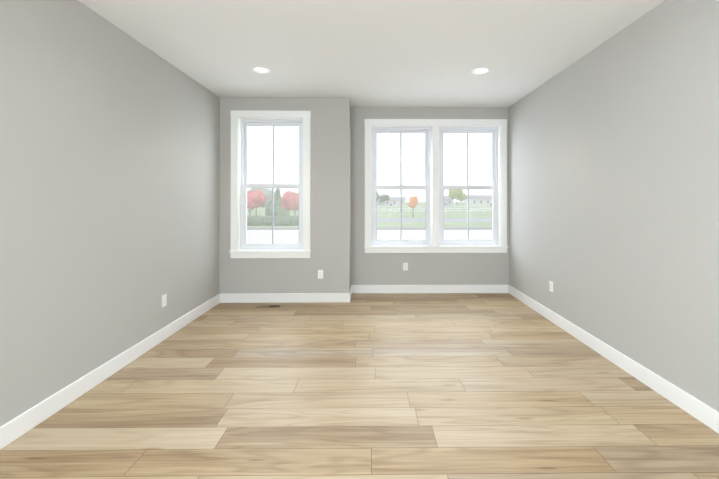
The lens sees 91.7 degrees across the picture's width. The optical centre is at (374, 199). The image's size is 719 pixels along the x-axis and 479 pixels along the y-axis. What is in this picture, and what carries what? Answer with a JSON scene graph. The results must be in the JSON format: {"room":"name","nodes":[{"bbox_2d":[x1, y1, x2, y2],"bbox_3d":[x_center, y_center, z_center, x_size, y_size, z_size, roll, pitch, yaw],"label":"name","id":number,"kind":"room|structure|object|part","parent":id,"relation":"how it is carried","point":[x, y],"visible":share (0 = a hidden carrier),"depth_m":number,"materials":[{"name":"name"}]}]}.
{"room":"empty living room","nodes":[
{"label":"empty living room","id":0,"kind":"room"},
{"bbox_2d":[0,0,219,425],"bbox_3d":[-2.122,-0.014,0.974,0.170,2.740,7.704,0,0,-1],"label":"wall","id":1,"kind":"structure","parent":0,"point":[109,184],"depth_m":2.52,"materials":[{"name":"grey paint"}]},
{"bbox_2d":[0,294,219,449],"bbox_3d":[-2.027,1.295,0.968,0.019,0.122,7.364,0,0,-1],"label":"baseboard","id":2,"kind":"structure","parent":1,"relation":"attached to","point":[15,428],"depth_m":2.47,"materials":[{"name":"white paint"}]},
{"bbox_2d":[162,294,166,306],"bbox_3d":[-2.057,0.989,3.407,0.008,0.114,0.070,0,0,-1],"label":"outlet","id":3,"kind":"object","parent":1,"relation":"attached to","point":[164,300],"visible":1,"depth_m":3.40,"materials":[{"name":"white plastic"}]},
{"bbox_2d":[219,97,349,293],"bbox_3d":[-1.210,0.007,4.750,1.728,2.740,0.170,0,0,-1],"label":"wall","id":4,"kind":"structure","parent":0,"point":[330,198],"depth_m":4.67,"materials":[{"name":"grey paint"}]},
{"bbox_2d":[229,110,310,257],"bbox_3d":[-1.391,-0.201,4.722,1.072,1.969,0.195,0,0,-1],"label":"window","id":5,"kind":"structure","parent":4,"relation":"in","point":[240,247],"depth_m":4.67,"materials":[{"name":"white paint"}]},
{"bbox_3d":[-1.391,-0.201,4.780,0.856,1.765,0.080,0,0,-1],"label":"frame","id":6,"kind":"part","parent":5,"relation":"part of","materials":[{"name":"white plastic"}]},
{"bbox_3d":[-1.391,-0.202,4.779,0.728,1.631,0.040,0,0,-1],"label":"glass","id":7,"kind":"part","parent":5,"relation":"part of","materials":[{"name":"clear glass"}]},
{"bbox_2d":[220,293,351,302],"bbox_3d":[-1.186,1.315,4.653,1.713,0.122,0.019,0,0,-1],"label":"baseboard","id":8,"kind":"structure","parent":4,"relation":"attached to","point":[224,297],"depth_m":4.64,"materials":[{"name":"white paint"}]},
{"bbox_2d":[318,270,322,278],"bbox_3d":[-0.726,1.001,4.660,0.070,0.114,0.008,0,0,-1],"label":"electrical outlet","id":9,"kind":"object","parent":4,"relation":"attached to","point":[320,274],"visible":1,"depth_m":4.66,"materials":[{"name":"white plastic"}]},
{"bbox_2d":[350,104,350,286],"bbox_3d":[-0.434,0.008,5.071,0.170,2.740,0.456,0,0,-1],"label":"wall","id":10,"kind":"structure","parent":0,"point":[350,195],"depth_m":5.00,"materials":[{"name":"grey paint"}]},
{"bbox_2d":[0,293,718,478],"bbox_3d":[-0.010,1.417,1.215,4.397,0.120,8.160,0,0,-1],"label":"floor","id":11,"kind":"structure","parent":0,"point":[433,386],"depth_m":2.28,"materials":[{"name":"brown wood"}]},
{"bbox_2d":[255,305,280,307],"bbox_3d":[-1.364,1.372,4.477,0.310,0.010,0.115,0,0,-1],"label":"floor vent","id":12,"kind":"object","parent":11,"relation":"in","point":[268,306],"visible":1,"depth_m":4.46,"materials":[{"name":"gold metal"}]},
{"bbox_2d":[78,0,664,106],"bbox_3d":[-0.010,-1.458,1.231,4.397,0.150,8.160,0,0,-1],"label":"ceiling","id":13,"kind":"structure","parent":0,"point":[396,53],"depth_m":3.05,"materials":[{"name":"white paint"}]},
{"bbox_2d":[252,67,269,73],"bbox_3d":[-1.200,-1.378,3.689,0.186,0.031,0.186,0,0,-1],"label":"recessed light","id":14,"kind":"object","parent":13,"relation":"in","point":[262,70],"visible":0.98,"depth_m":3.72,"materials":[{"name":"white paint"}]},
{"bbox_2d":[472,67,489,73],"bbox_3d":[1.130,-1.378,3.712,0.186,0.031,0.186,0,0,-1],"label":"recessed light","id":15,"kind":"object","parent":13,"relation":"in","point":[483,70],"visible":0.96,"depth_m":3.74,"materials":[{"name":"white paint"}]},
{"bbox_2d":[351,107,508,284],"bbox_3d":[0.814,0.009,5.226,2.329,2.740,0.170,0,0,-1],"label":"wall","id":16,"kind":"structure","parent":0,"point":[439,268],"depth_m":5.14,"materials":[{"name":"grey paint"}]},
{"bbox_2d":[403,263,407,270],"bbox_3d":[0.452,0.989,5.128,0.070,0.114,0.008,0,0,-1],"label":"electrical outlet","id":17,"kind":"object","parent":16,"relation":"attached to","point":[405,266],"visible":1,"depth_m":5.13,"materials":[{"name":"white plastic"}]},
{"bbox_2d":[352,285,507,292],"bbox_3d":[0.796,1.318,5.125,2.292,0.122,0.019,0,0,-1],"label":"baseboard","id":18,"kind":"structure","parent":16,"relation":"attached to","point":[355,288],"depth_m":5.12,"materials":[{"name":"white paint"}]},
{"bbox_2d":[364,119,507,252],"bbox_3d":[0.899,-0.198,5.203,2.107,1.969,0.200,0,0,-1],"label":"window","id":19,"kind":"structure","parent":16,"relation":"in","point":[433,130],"depth_m":5.21,"materials":[{"name":"white paint"}]},
{"bbox_3d":[0.899,-0.199,5.257,1.763,1.631,0.040,0,0,-1],"label":"glass","id":20,"kind":"part","parent":19,"relation":"part of","materials":[{"name":"clear glass"}]},
{"bbox_2d":[508,0,718,411],"bbox_3d":[2.103,-0.013,1.244,0.170,2.740,8.160,0,0,-1],"label":"wall","id":21,"kind":"structure","parent":0,"point":[614,189],"depth_m":2.69,"materials":[{"name":"grey paint"}]},
{"bbox_2d":[549,281,552,291],"bbox_3d":[1.988,0.982,3.927,0.008,0.114,0.070,0,0,-1],"label":"outlet","id":22,"kind":"object","parent":21,"relation":"attached to","point":[550,286],"visible":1,"depth_m":3.93,"materials":[{"name":"white plastic"}]},
{"bbox_2d":[508,285,718,433],"bbox_3d":[2.009,1.296,1.236,0.019,0.122,7.820,0,0,-1],"label":"baseboard","id":23,"kind":"structure","parent":21,"relation":"attached to","point":[696,408],"depth_m":2.66,"materials":[{"name":"white paint"}]},
{"label":"outside","id":24,"kind":"structure","parent":0,"visible":0},
{"bbox_2d":[247,202,492,243],"bbox_3d":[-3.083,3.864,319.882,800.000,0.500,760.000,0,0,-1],"label":"ground","id":25,"kind":"structure","parent":24,"point":[453,220],"depth_m":24.65,"materials":[{"name":"green plant"}]},
{"bbox_2d":[247,189,266,215],"bbox_3d":[-10.201,0.578,28.795,2.318,2.862,2.649,0,0,-1],"label":"tree","id":26,"kind":"object","parent":25,"relation":"on","point":[258,200],"depth_m":28.09,"materials":[{"name":"red plant"}]},
{"bbox_2d":[248,188,274,214],"bbox_3d":[-14.879,0.254,43.584,5.012,3.674,4.357,0,0,-1],"label":"tree","id":27,"kind":"object","parent":25,"relation":"on","point":[269,194],"depth_m":42.40,"materials":[{"name":"green plant"}]},
{"bbox_2d":[247,215,298,225],"bbox_3d":[-7.530,1.644,26.678,5.230,0.862,1.079,0,0,-1],"label":"hedge","id":28,"kind":"object","parent":25,"relation":"on","point":[277,220],"depth_m":26.35,"materials":[{"name":"green plant"}]},
{"bbox_2d":[265,188,289,216],"bbox_3d":[-9.225,0.650,33.315,2.397,3.652,2.355,0,0,-1],"label":"conifer tree","id":29,"kind":"object","parent":25,"relation":"on","point":[282,212],"depth_m":32.59,"materials":[{"name":"green plant"}]},
{"bbox_2d":[281,191,298,214],"bbox_3d":[-6.604,0.653,28.966,2.636,2.715,2.529,0,0,-1],"label":"tree","id":30,"kind":"object","parent":25,"relation":"on","point":[292,197],"depth_m":28.11,"materials":[{"name":"red plant"}]},
{"bbox_2d":[379,194,389,205],"bbox_3d":[3.336,0.312,130.893,4.458,4.521,4.712,0,0,-1],"label":"tree","id":31,"kind":"object","parent":25,"relation":"on","point":[381,199],"depth_m":129.77,"materials":[{"name":"green plant"}]},
{"bbox_2d":[377,197,405,205],"bbox_3d":[6.204,0.829,137.978,11.700,3.565,8.700,0,0,-1],"label":"house","id":32,"kind":"structure","parent":25,"relation":"on","point":[394,201],"depth_m":133.99,"materials":[{"name":"white"}]},
{"bbox_2d":[408,196,417,216],"bbox_3d":[4.489,0.852,40.933,1.199,2.448,1.274,0,0,-1],"label":"tree","id":33,"kind":"object","parent":25,"relation":"on","point":[414,200],"depth_m":40.51,"materials":[{"name":"orange plant"}]},
{"bbox_2d":[377,206,492,212],"bbox_3d":[9.509,1.584,56.001,28.100,1.150,0.100,0,0,-1],"label":"fence","id":34,"kind":"object","parent":25,"relation":"on","point":[446,208],"depth_m":55.97,"materials":[{"name":"white"}]},
{"bbox_2d":[444,196,452,205],"bbox_3d":[27.683,0.608,140.190,6.700,4.030,8.700,0,0,-1],"label":"house","id":35,"kind":"structure","parent":25,"relation":"on","point":[446,203],"depth_m":136.20,"materials":[{"name":"grey"}]},
{"bbox_2d":[448,189,465,201],"bbox_3d":[26.393,-0.702,112.320,6.009,6.343,6.359,0,0,-1],"label":"tree","id":36,"kind":"object","parent":25,"relation":"on","point":[453,194],"depth_m":110.06,"materials":[{"name":"green plant"}]},
{"bbox_2d":[465,195,491,205],"bbox_3d":[42.761,0.487,132.339,15.700,4.185,9.700,0,0,-1],"label":"house","id":37,"kind":"structure","parent":25,"relation":"on","point":[481,198],"depth_m":127.83,"materials":[{"name":"white"}]}
]}

